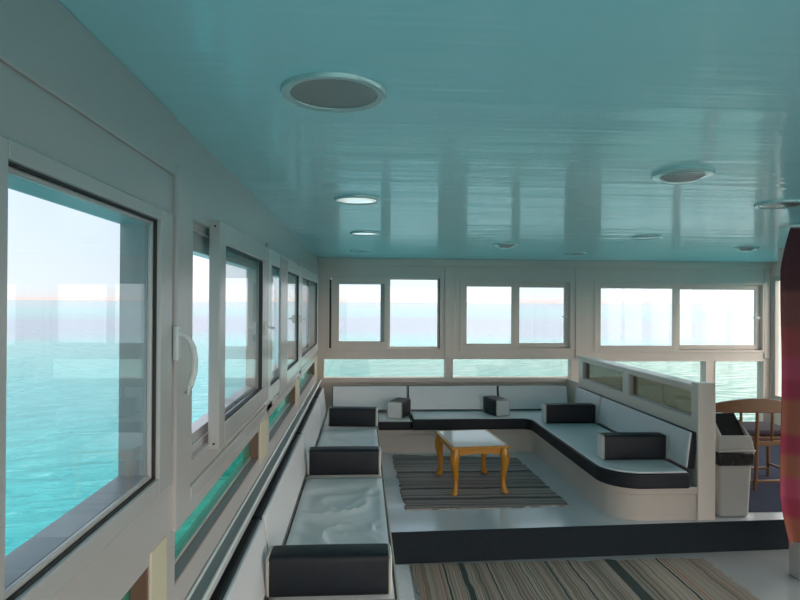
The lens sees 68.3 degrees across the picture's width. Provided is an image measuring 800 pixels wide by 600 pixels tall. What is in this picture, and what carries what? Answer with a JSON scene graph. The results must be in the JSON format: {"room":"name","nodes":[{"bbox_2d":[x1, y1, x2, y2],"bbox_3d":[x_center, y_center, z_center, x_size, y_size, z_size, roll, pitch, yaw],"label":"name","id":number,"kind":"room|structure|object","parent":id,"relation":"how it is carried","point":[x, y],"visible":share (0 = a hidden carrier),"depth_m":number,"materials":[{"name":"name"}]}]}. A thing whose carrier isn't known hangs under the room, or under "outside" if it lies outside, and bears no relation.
{"room":"ship interior","nodes":[
{"label":"ship interior","id":0,"kind":"room"},
{"bbox_2d":[0,60,317,599],"bbox_3d":[-0.675,0.611,2.120,0.075,2.185,9.120,0,0,-4],"label":"wall","id":1,"kind":"structure","parent":0,"point":[31,116],"depth_m":1.44,"materials":[{"name":"white paint"}]},
{"bbox_2d":[0,0,177,175],"bbox_3d":[-0.468,-0.411,-0.429,0.007,0.157,4.000,0,0,-4],"label":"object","id":2,"kind":"structure","parent":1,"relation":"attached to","point":[43,41],"depth_m":1.03,"materials":[{"name":"white paint"}]},
{"bbox_2d":[0,135,197,599],"bbox_3d":[-0.581,0.124,1.159,0.144,0.692,0.818,0,0,-4],"label":"window","id":3,"kind":"structure","parent":1,"relation":"in","point":[42,565],"depth_m":1.28,"materials":[{"name":"white plastic"}]},
{"bbox_2d":[125,567,147,599],"bbox_3d":[-0.578,0.694,0.728,0.051,0.140,1.330,0,0,-4],"label":"window","id":4,"kind":"structure","parent":1,"relation":"in","point":[139,590],"depth_m":1.38,"materials":[{"name":"red wood"}]},
{"bbox_2d":[150,536,166,599],"bbox_3d":[-0.597,0.701,1.453,0.009,0.200,0.110,0,0,-4],"label":"post","id":5,"kind":"object","parent":1,"relation":"attached to","point":[158,556],"visible":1,"depth_m":1.45,"materials":[{"name":"beige paint"}]},
{"bbox_2d":[171,164,191,531],"bbox_3d":[-0.602,0.126,1.618,0.022,0.972,0.135,0,0,-4],"label":"post","id":6,"kind":"object","parent":1,"relation":"attached to","point":[182,182],"visible":0.79,"depth_m":1.59,"materials":[{"name":"white paint"}]},
{"bbox_2d":[174,432,257,584],"bbox_3d":[-0.671,0.699,2.220,0.051,0.140,1.280,0,0,-4],"label":"window","id":7,"kind":"structure","parent":1,"relation":"in","point":[180,566],"depth_m":2.09,"materials":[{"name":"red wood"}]},
{"bbox_2d":[192,220,274,453],"bbox_3d":[-0.647,0.116,2.334,0.150,0.753,1.210,0,0,-4],"label":"window","id":8,"kind":"structure","parent":1,"relation":"in","point":[222,244],"depth_m":2.13,"materials":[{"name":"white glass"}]},
{"bbox_2d":[185,380,321,599],"bbox_3d":[-0.602,0.861,1.984,0.058,0.028,8.840,0,0,-4],"label":"rail","id":9,"kind":"object","parent":1,"relation":"attached to","point":[207,581],"visible":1,"depth_m":2.29,"materials":[{"name":"silver metal"}]},
{"bbox_2d":[190,350,317,499],"bbox_3d":[-0.760,0.564,4.099,0.022,0.040,4.820,0,0,-4],"label":"sill","id":10,"kind":"structure","parent":1,"relation":"attached to","point":[207,473],"depth_m":2.22,"materials":[{"name":"white paint"}]},
{"bbox_2d":[260,418,267,463],"bbox_3d":[-0.694,0.706,2.995,0.009,0.200,0.210,0,0,-4],"label":"post","id":11,"kind":"object","parent":1,"relation":"attached to","point":[264,424],"visible":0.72,"depth_m":2.97,"materials":[{"name":"beige paint"}]},
{"bbox_2d":[264,243,272,419],"bbox_3d":[-0.696,0.161,3.112,0.022,0.910,0.180,0,0,-4],"label":"post","id":12,"kind":"object","parent":1,"relation":"attached to","point":[269,246],"visible":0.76,"depth_m":3.16,"materials":[{"name":"white paint"}]},
{"bbox_2d":[269,386,294,441],"bbox_3d":[-0.770,0.703,3.792,0.051,0.140,1.230,0,0,-4],"label":"window","id":13,"kind":"structure","parent":1,"relation":"in","point":[277,422],"depth_m":3.92,"materials":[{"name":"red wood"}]},
{"bbox_2d":[264,249,305,403],"bbox_3d":[-0.734,0.143,3.709,0.150,0.800,1.533,0,0,-4],"label":"window","id":14,"kind":"structure","parent":1,"relation":"in","point":[288,365],"depth_m":3.58,"materials":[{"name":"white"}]},
{"bbox_2d":[296,379,299,406],"bbox_3d":[-0.791,0.711,4.542,0.009,0.200,0.230,0,0,-4],"label":"post","id":15,"kind":"object","parent":1,"relation":"attached to","point":[297,380],"visible":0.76,"depth_m":4.52,"materials":[{"name":"beige paint"}]},
{"bbox_2d":[298,263,301,379],"bbox_3d":[-0.791,0.166,4.629,0.022,0.910,0.140,0,0,-4],"label":"post","id":16,"kind":"object","parent":1,"relation":"attached to","point":[299,264],"visible":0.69,"depth_m":4.58,"materials":[{"name":"white paint"}]},
{"bbox_2d":[300,363,313,395],"bbox_3d":[-0.872,0.708,5.429,0.051,0.140,1.450,0,0,-4],"label":"window","id":17,"kind":"structure","parent":1,"relation":"in","point":[307,380],"depth_m":5.70,"materials":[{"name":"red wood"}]},
{"bbox_2d":[300,267,317,368],"bbox_3d":[-0.861,0.138,5.360,0.102,0.780,1.753,0,0,-4],"label":"window","id":18,"kind":"structure","parent":1,"relation":"in","point":[308,349],"depth_m":5.74,"materials":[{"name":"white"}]},
{"bbox_2d":[315,356,317,376],"bbox_3d":[-0.903,0.716,6.339,0.009,0.200,0.330,0,0,-4],"label":"post","id":19,"kind":"object","parent":1,"relation":"attached to","point":[316,358],"visible":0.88,"depth_m":6.36,"materials":[{"name":"beige paint"}]},
{"bbox_2d":[59,0,799,262],"bbox_3d":[1.988,-0.515,2.230,5.480,0.100,9.240,0,0,-4],"label":"ceiling","id":20,"kind":"structure","parent":0,"point":[543,127],"depth_m":1.52,"materials":[{"name":"teal paint"}]},
{"bbox_2d":[280,71,386,112],"bbox_3d":[-0.153,-0.475,1.365,0.244,0.012,0.244,0,0,-4],"label":"recessed light","id":21,"kind":"object","parent":20,"relation":"in","point":[324,91],"visible":1,"depth_m":1.35,"materials":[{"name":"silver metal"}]},
{"bbox_2d":[334,195,380,204],"bbox_3d":[-0.202,-0.471,2.784,0.220,0.012,0.220,0,0,-4],"label":"recessed light","id":22,"kind":"object","parent":20,"relation":"in","point":[344,199],"visible":1,"depth_m":2.75,"materials":[{"name":"silver metal"}]},
{"bbox_2d":[350,249,371,252],"bbox_3d":[-0.366,-0.462,5.569,0.210,0.012,0.210,0,0,-4],"label":"recessed light","id":23,"kind":"object","parent":20,"relation":"in","point":[355,250],"visible":1,"depth_m":5.50,"materials":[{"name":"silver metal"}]},
{"bbox_2d":[350,231,379,235],"bbox_3d":[-0.247,-0.466,4.144,0.210,0.012,0.210,0,0,-4],"label":"recessed light","id":24,"kind":"object","parent":20,"relation":"in","point":[357,233],"visible":1,"depth_m":4.10,"materials":[{"name":"silver metal"}]},
{"bbox_2d":[493,243,517,248],"bbox_3d":[0.877,-0.445,4.906,0.200,0.037,0.200,0,0,-4],"label":"recessed light","id":25,"kind":"object","parent":20,"relation":"in","point":[499,245],"visible":1,"depth_m":4.85,"materials":[{"name":"silver metal"}]},
{"bbox_2d":[564,252,586,254],"bbox_3d":[1.707,-0.449,5.739,0.210,0.012,0.210,0,0,-4],"label":"recessed light","id":26,"kind":"object","parent":20,"relation":"in","point":[570,253],"visible":1,"depth_m":5.67,"materials":[{"name":"silver metal"}]},
{"bbox_2d":[632,235,662,239],"bbox_3d":[1.798,-0.454,4.292,0.210,0.012,0.210,0,0,-4],"label":"recessed light","id":27,"kind":"object","parent":20,"relation":"in","point":[644,237],"visible":1,"depth_m":4.25,"materials":[{"name":"silver metal"}]},
{"bbox_2d":[651,166,714,183],"bbox_3d":[1.048,-0.453,2.191,0.216,0.037,0.216,0,0,-4],"label":"recessed light","id":28,"kind":"object","parent":20,"relation":"in","point":[679,175],"visible":1,"depth_m":2.14,"materials":[{"name":"silver metal"}]},
{"bbox_2d":[733,246,759,251],"bbox_3d":[2.972,-0.431,5.057,0.200,0.037,0.200,0,0,-4],"label":"recessed light","id":29,"kind":"object","parent":20,"relation":"in","point":[748,248],"visible":1,"depth_m":5.01,"materials":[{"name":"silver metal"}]},
{"bbox_2d":[754,200,799,208],"bbox_3d":[1.829,-0.458,2.841,0.216,0.012,0.216,0,0,-4],"label":"recessed light","id":30,"kind":"object","parent":20,"relation":"in","point":[779,204],"visible":1,"depth_m":2.81,"materials":[{"name":"silver metal"}]},
{"bbox_2d":[778,248,783,275],"bbox_3d":[3.863,-0.325,5.063,1.140,0.240,0.220,0,0,-4],"label":"beam","id":31,"kind":"structure","parent":20,"relation":"attached to","point":[780,250],"depth_m":5.11,"materials":[{"name":"white paint"}]},
{"bbox_2d":[780,224,799,546],"bbox_3d":[2.752,0.517,3.539,0.948,1.926,0.096,0,0,-4],"label":"curtain","id":32,"kind":"object","parent":20,"relation":"hanging from","point":[790,264],"visible":1,"depth_m":3.53,"materials":[{"name":"red fabric"}]},
{"bbox_2d":[317,258,771,421],"bbox_3d":[1.696,0.641,6.758,5.240,2.185,0.140,0,0,-4],"label":"wall","id":33,"kind":"structure","parent":0,"point":[461,272],"depth_m":6.70,"materials":[{"name":"white paint"}]},
{"bbox_2d":[323,358,445,377],"bbox_3d":[-0.172,0.765,6.627,1.380,0.236,0.066,0,0,-4],"label":"window","id":34,"kind":"structure","parent":33,"relation":"in","point":[323,358],"depth_m":6.61,"materials":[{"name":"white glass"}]},
{"bbox_2d":[327,275,442,351],"bbox_3d":[-0.164,0.149,6.636,1.295,0.855,0.094,0,0,-4],"label":"window","id":35,"kind":"structure","parent":33,"relation":"in","point":[333,343],"depth_m":6.59,"materials":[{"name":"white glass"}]},
{"bbox_2d":[317,378,573,382],"bbox_3d":[0.530,0.902,6.638,2.900,0.048,0.030,0,0,-4],"label":"ledge","id":36,"kind":"object","parent":33,"relation":"attached to","point":[324,380],"visible":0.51,"depth_m":6.61,"materials":[{"name":"white paint"}]},
{"bbox_2d":[444,266,454,357],"bbox_3d":[0.559,0.138,6.646,0.120,1.035,0.024,0,0,-4],"label":"upright","id":37,"kind":"object","parent":33,"relation":"attached to","point":[449,286],"visible":1,"depth_m":6.63,"materials":[{"name":"white paint"}]},
{"bbox_2d":[452,358,571,377],"bbox_3d":[1.272,0.774,6.718,1.383,0.236,0.066,0,0,-4],"label":"window","id":38,"kind":"structure","parent":33,"relation":"in","point":[570,359],"depth_m":6.69,"materials":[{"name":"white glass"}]},
{"bbox_2d":[460,279,572,350],"bbox_3d":[1.321,0.173,6.723,1.300,0.805,0.085,0,0,-4],"label":"window","id":39,"kind":"structure","parent":33,"relation":"in","point":[567,285],"depth_m":6.70,"materials":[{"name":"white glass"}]},
{"bbox_2d":[575,268,587,357],"bbox_3d":[2.071,0.148,6.740,0.140,1.035,0.024,0,0,-4],"label":"upright","id":40,"kind":"object","parent":33,"relation":"attached to","point":[581,274],"visible":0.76,"depth_m":6.73,"materials":[{"name":"white paint"}]},
{"bbox_2d":[607,360,706,381],"bbox_3d":[2.815,1.093,6.813,1.469,0.799,0.066,0,0,-4],"label":"window","id":41,"kind":"structure","parent":33,"relation":"in","point":[704,361],"depth_m":6.82,"materials":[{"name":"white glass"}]},
{"bbox_2d":[594,281,764,352],"bbox_3d":[3.234,0.200,6.843,2.035,0.815,0.085,0,0,-4],"label":"window","id":42,"kind":"structure","parent":33,"relation":"in","point":[759,288],"depth_m":6.83,"materials":[{"name":"white plastic"}]},
{"bbox_2d":[714,360,763,421],"bbox_3d":[3.940,1.099,6.884,0.604,0.799,0.066,0,0,-4],"label":"window","id":43,"kind":"structure","parent":33,"relation":"in","point":[761,361],"depth_m":6.87,"materials":[{"name":"white plastic"}]},
{"bbox_2d":[764,269,769,357],"bbox_3d":[4.277,0.162,6.879,0.070,1.035,0.024,0,0,-4],"label":"upright","id":44,"kind":"object","parent":33,"relation":"attached to","point":[766,271],"visible":1,"depth_m":6.87,"materials":[{"name":"white paint"}]},
{"bbox_2d":[381,452,782,531],"bbox_3d":[1.776,1.679,5.380,5.240,0.300,2.914,0,0,-4],"label":"platform","id":45,"kind":"object","parent":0,"point":[580,511],"visible":0.09,"depth_m":4.17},
{"bbox_2d":[392,454,568,509],"bbox_3d":[0.586,1.517,5.048,1.254,0.007,1.548,0,0,-4],"label":"rag rug","id":46,"kind":"object","parent":45,"relation":"on","point":[421,488],"visible":0.94,"depth_m":4.79,"materials":[{"name":"fabric"}]},
{"bbox_2d":[435,429,509,495],"bbox_3d":[0.581,1.324,4.867,0.484,0.376,0.619,0,0,-9],"label":"coffee table","id":47,"kind":"object","parent":46,"relation":"on","point":[459,442],"visible":1,"depth_m":4.64,"materials":[{"name":"brown wood"}]},
{"bbox_2d":[298,416,696,520],"bbox_3d":[0.574,1.405,5.307,2.808,0.232,2.631,0,0,-4],"label":"bench","id":48,"kind":"object","parent":45,"relation":"on","point":[618,502],"visible":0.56,"depth_m":4.53,"materials":[{"name":"white paint"}]},
{"bbox_2d":[304,429,383,481],"bbox_3d":[-0.413,1.220,4.626,0.528,0.118,1.480,0,0,-4],"label":"seat cushion","id":49,"kind":"object","parent":48,"relation":"on","point":[328,437],"visible":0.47,"depth_m":4.96,"materials":[{"name":"white leather"}]},
{"bbox_2d":[295,397,321,464],"bbox_3d":[-0.722,1.032,4.761,0.091,0.258,1.500,0,0,-4],"label":"backrest cushion","id":50,"kind":"object","parent":49,"relation":"on","point":[310,425],"visible":0.62,"depth_m":4.63,"materials":[{"name":"white leather"}]},
{"bbox_2d":[307,446,380,474],"bbox_3d":[-0.373,1.074,3.956,0.486,0.173,0.136,0,0,-4],"label":"bolster","id":51,"kind":"object","parent":49,"relation":"on","point":[321,460],"visible":1,"depth_m":3.90,"materials":[{"name":"black leather"}]},
{"bbox_2d":[321,411,377,431],"bbox_3d":[-0.487,1.224,5.809,0.527,0.118,0.881,0,0,-4],"label":"seat cushion","id":52,"kind":"object","parent":48,"relation":"on","point":[325,426],"visible":0.19,"depth_m":5.41,"materials":[{"name":"white leather"}]},
{"bbox_2d":[314,388,325,422],"bbox_3d":[-0.789,1.036,5.829,0.091,0.258,0.600,0,0,-4],"label":"backrest cushion","id":53,"kind":"object","parent":52,"relation":"on","point":[320,392],"visible":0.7,"depth_m":5.79,"materials":[{"name":"white leather"}]},
{"bbox_2d":[328,406,377,426],"bbox_3d":[-0.435,1.076,5.465,0.456,0.173,0.136,0,0,2],"label":"bolster","id":54,"kind":"object","parent":52,"relation":"on","point":[337,415],"visible":1,"depth_m":5.40,"materials":[{"name":"black leather"}]},
{"bbox_2d":[332,386,406,409],"bbox_3d":[-0.318,1.038,6.241,0.790,0.258,0.112,0,0,-4],"label":"backrest cushion","id":55,"kind":"object","parent":52,"relation":"on","point":[363,396],"visible":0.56,"depth_m":6.21,"materials":[{"name":"white leather"}]},
{"bbox_2d":[377,413,411,429],"bbox_3d":[-0.067,1.236,6.048,0.347,0.100,0.456,0,0,-4],"label":"seat cushion","id":56,"kind":"object","parent":48,"relation":"on","point":[384,423],"visible":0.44,"depth_m":5.83,"materials":[{"name":"black leather"}]},
{"bbox_2d":[387,397,410,418],"bbox_3d":[-0.008,1.099,6.008,0.171,0.173,0.286,0,0,20],"label":"bolster","id":57,"kind":"object","parent":56,"relation":"on","point":[398,408],"visible":1,"depth_m":5.89,"materials":[{"name":"black leather"}]},
{"bbox_2d":[409,410,689,488],"bbox_3d":[1.040,1.232,5.159,1.748,0.115,2.365,0,0,-4],"label":"seat cushion","id":58,"kind":"object","parent":48,"relation":"on","point":[577,442],"visible":0.77,"depth_m":5.01,"materials":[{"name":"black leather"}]},
{"bbox_2d":[408,385,496,409],"bbox_3d":[0.563,1.044,6.297,0.955,0.258,0.112,0,0,-4],"label":"backrest cushion","id":59,"kind":"object","parent":58,"relation":"on","point":[442,397],"visible":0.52,"depth_m":6.26,"materials":[{"name":"white leather"}]},
{"bbox_2d":[483,395,509,416],"bbox_3d":[0.990,1.088,6.076,0.171,0.173,0.286,0,0,-22],"label":"bolster","id":60,"kind":"object","parent":58,"relation":"on","point":[494,405],"visible":1,"depth_m":5.96,"materials":[{"name":"black fabric"}]},
{"bbox_2d":[497,385,567,409],"bbox_3d":[1.426,1.049,6.351,0.755,0.258,0.112,0,0,-4],"label":"backrest cushion","id":61,"kind":"object","parent":58,"relation":"on","point":[521,397],"visible":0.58,"depth_m":6.33,"materials":[{"name":"white leather"}]},
{"bbox_2d":[542,403,596,423],"bbox_3d":[1.626,1.087,5.680,0.506,0.183,0.136,0,0,-4],"label":"bolster","id":62,"kind":"object","parent":58,"relation":"on","point":[551,412],"visible":1,"depth_m":5.62,"materials":[{"name":"black leather"}]},
{"bbox_2d":[597,432,666,459],"bbox_3d":[1.722,1.081,4.383,0.491,0.186,0.136,0,0,-4],"label":"bolster","id":63,"kind":"object","parent":58,"relation":"on","point":[610,445],"visible":1,"depth_m":4.32,"materials":[{"name":"black leather"}]},
{"bbox_2d":[390,519,788,563],"bbox_3d":[2.111,1.624,4.044,4.744,0.204,0.016,0,0,-6],"label":"step riser","id":64,"kind":"structure","parent":45,"relation":"attached to","point":[722,536],"depth_m":3.95,"materials":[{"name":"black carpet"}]},
{"bbox_2d":[691,382,715,520],"bbox_3d":[2.121,1.052,4.128,0.127,0.950,0.090,0,0,-4],"label":"post","id":65,"kind":"object","parent":45,"relation":"on","point":[703,394],"visible":0.89,"depth_m":4.08,"materials":[{"name":"white paint"}]},
{"bbox_2d":[715,413,755,516],"bbox_3d":[2.344,1.175,4.237,0.274,0.705,0.249,0,0,-4],"label":"waste bin","id":66,"kind":"object","parent":45,"relation":"on","point":[734,448],"visible":0.77,"depth_m":4.13,"materials":[{"name":"white plastic"}]},
{"bbox_2d":[748,445,781,511],"bbox_3d":[3.395,1.535,5.514,1.955,0.006,2.410,0,0,-4],"label":"carpet","id":67,"kind":"object","parent":45,"relation":"on","point":[766,498],"visible":0.2,"depth_m":4.78,"materials":[{"name":"carpet"}]},
{"bbox_2d":[716,398,780,490],"bbox_3d":[2.830,1.156,4.924,0.860,0.740,0.478,0,0,-4],"label":"chair","id":68,"kind":"object","parent":67,"relation":"on","point":[767,434],"visible":0.44,"depth_m":4.71,"materials":[{"name":"orange wood"}]},
{"bbox_2d":[395,549,799,599],"bbox_3d":[2.055,1.766,0.925,5.240,0.100,6.400,0,0,-4],"label":"floor","id":69,"kind":"structure","parent":0,"point":[765,573],"depth_m":3.84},
{"bbox_2d":[266,500,298,599],"bbox_3d":[-0.336,1.490,2.261,0.610,0.432,3.065,0,0,-4],"label":"bench","id":70,"kind":"object","parent":69,"relation":"on","point":[298,500],"visible":0.02,"depth_m":3.36,"materials":[{"name":"white paint"}]},
{"bbox_2d":[264,477,398,599],"bbox_3d":[-0.316,1.216,3.079,0.528,0.118,1.610,0,0,-4],"label":"seat cushion","id":71,"kind":"object","parent":70,"relation":"on","point":[329,510],"visible":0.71,"depth_m":3.18,"materials":[{"name":"white leather"}]},
{"bbox_2d":[251,434,306,552],"bbox_3d":[-0.625,1.028,3.219,0.091,0.258,1.550,0,0,-4],"label":"backrest cushion","id":72,"kind":"object","parent":71,"relation":"on","point":[276,506],"visible":0.64,"depth_m":2.97,"materials":[{"name":"white leather"}]},
{"bbox_2d":[265,543,391,597],"bbox_3d":[-0.279,1.071,2.349,0.491,0.168,0.136,0,0,-4],"label":"armrest","id":73,"kind":"object","parent":71,"relation":"on","point":[315,569],"visible":1,"depth_m":2.29,"materials":[{"name":"black leather"}]},
{"bbox_3d":[-0.219,1.211,1.527,0.528,0.118,1.490,0,0,-4],"label":"seat cushion","id":74,"kind":"object","parent":70,"relation":"on","visible":0},
{"bbox_2d":[209,519,267,599],"bbox_3d":[-0.525,1.023,1.622,0.091,0.258,1.610,0,0,-4],"label":"backrest cushion","id":75,"kind":"object","parent":74,"relation":"on","point":[243,578],"visible":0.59,"depth_m":2.10,"materials":[{"name":"white leather"}]},
{"bbox_2d":[412,558,759,599],"bbox_3d":[1.148,1.712,2.772,2.021,0.007,2.228,0,0,-4],"label":"rag rug","id":76,"kind":"object","parent":69,"relation":"on","point":[656,578],"visible":1,"depth_m":3.59,"materials":[{"name":"grey fabric"}]},
{"bbox_2d":[567,358,690,483],"bbox_3d":[2.017,1.073,5.439,0.080,0.915,2.570,0,0,-4],"label":"wall partition","id":77,"kind":"structure","parent":0,"point":[625,397],"depth_m":5.15,"materials":[{"name":"white paint"}]},
{"bbox_2d":[574,387,604,421],"bbox_3d":[1.914,1.052,5.973,0.091,0.258,0.650,0,0,-4],"label":"backrest cushion","id":78,"kind":"object","parent":77,"relation":"attached to","point":[582,395],"visible":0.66,"depth_m":5.95,"materials":[{"name":"white leather"}]},
{"bbox_2d":[585,362,622,391],"bbox_3d":[1.999,0.739,5.754,0.040,0.185,0.960,0,0,-4],"label":"window","id":79,"kind":"structure","parent":77,"relation":"in","point":[611,378],"depth_m":5.75,"materials":[{"name":"clear glass"}]},
{"bbox_2d":[577,356,694,386],"bbox_3d":[2.031,0.606,5.261,0.120,0.020,2.210,0,0,-4],"label":"capping","id":80,"kind":"structure","parent":77,"relation":"on","point":[665,377],"depth_m":4.92,"materials":[{"name":"white paint"}]},
{"bbox_2d":[598,397,695,468],"bbox_3d":[1.984,1.049,4.868,0.091,0.258,1.545,0,0,-4],"label":"backrest cushion","id":81,"kind":"object","parent":77,"relation":"attached to","point":[617,416],"visible":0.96,"depth_m":4.65,"materials":[{"name":"white leather"}]},
{"bbox_2d":[631,375,690,415],"bbox_3d":[2.068,0.736,4.664,0.040,0.185,0.985,0,0,-4],"label":"window","id":82,"kind":"structure","parent":77,"relation":"in","point":[669,396],"depth_m":4.64,"materials":[{"name":"clear glass"}]},
{"bbox_2d":[770,262,780,424],"bbox_3d":[4.647,0.644,2.454,0.110,2.185,9.120,0,0,-4],"label":"wall","id":83,"kind":"structure","parent":0,"point":[774,271],"depth_m":6.86,"materials":[{"name":"white paint"}]},
{"bbox_2d":[772,276,780,399],"bbox_3d":[4.386,0.437,6.196,0.045,1.420,1.320,0,0,-4],"label":"window","id":84,"kind":"structure","parent":83,"relation":"in","point":[775,280],"depth_m":6.80,"materials":[{"name":"clear glass"}]},
{"bbox_2d":[789,542,799,579],"bbox_3d":[2.541,0.635,3.684,0.160,2.185,0.100,0,0,-4],"label":"column","id":85,"kind":"structure","parent":0,"point":[794,550],"depth_m":3.67,"materials":[{"name":"white paint"}]},
{"label":"outside","id":86,"kind":"structure","parent":0,"visible":0},
{"bbox_2d":[5,300,781,555],"bbox_3d":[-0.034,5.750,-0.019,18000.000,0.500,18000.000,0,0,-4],"label":"sea","id":87,"kind":"structure","parent":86,"point":[62,388],"depth_m":52.57,"materials":[{"name":"teal liquid"}]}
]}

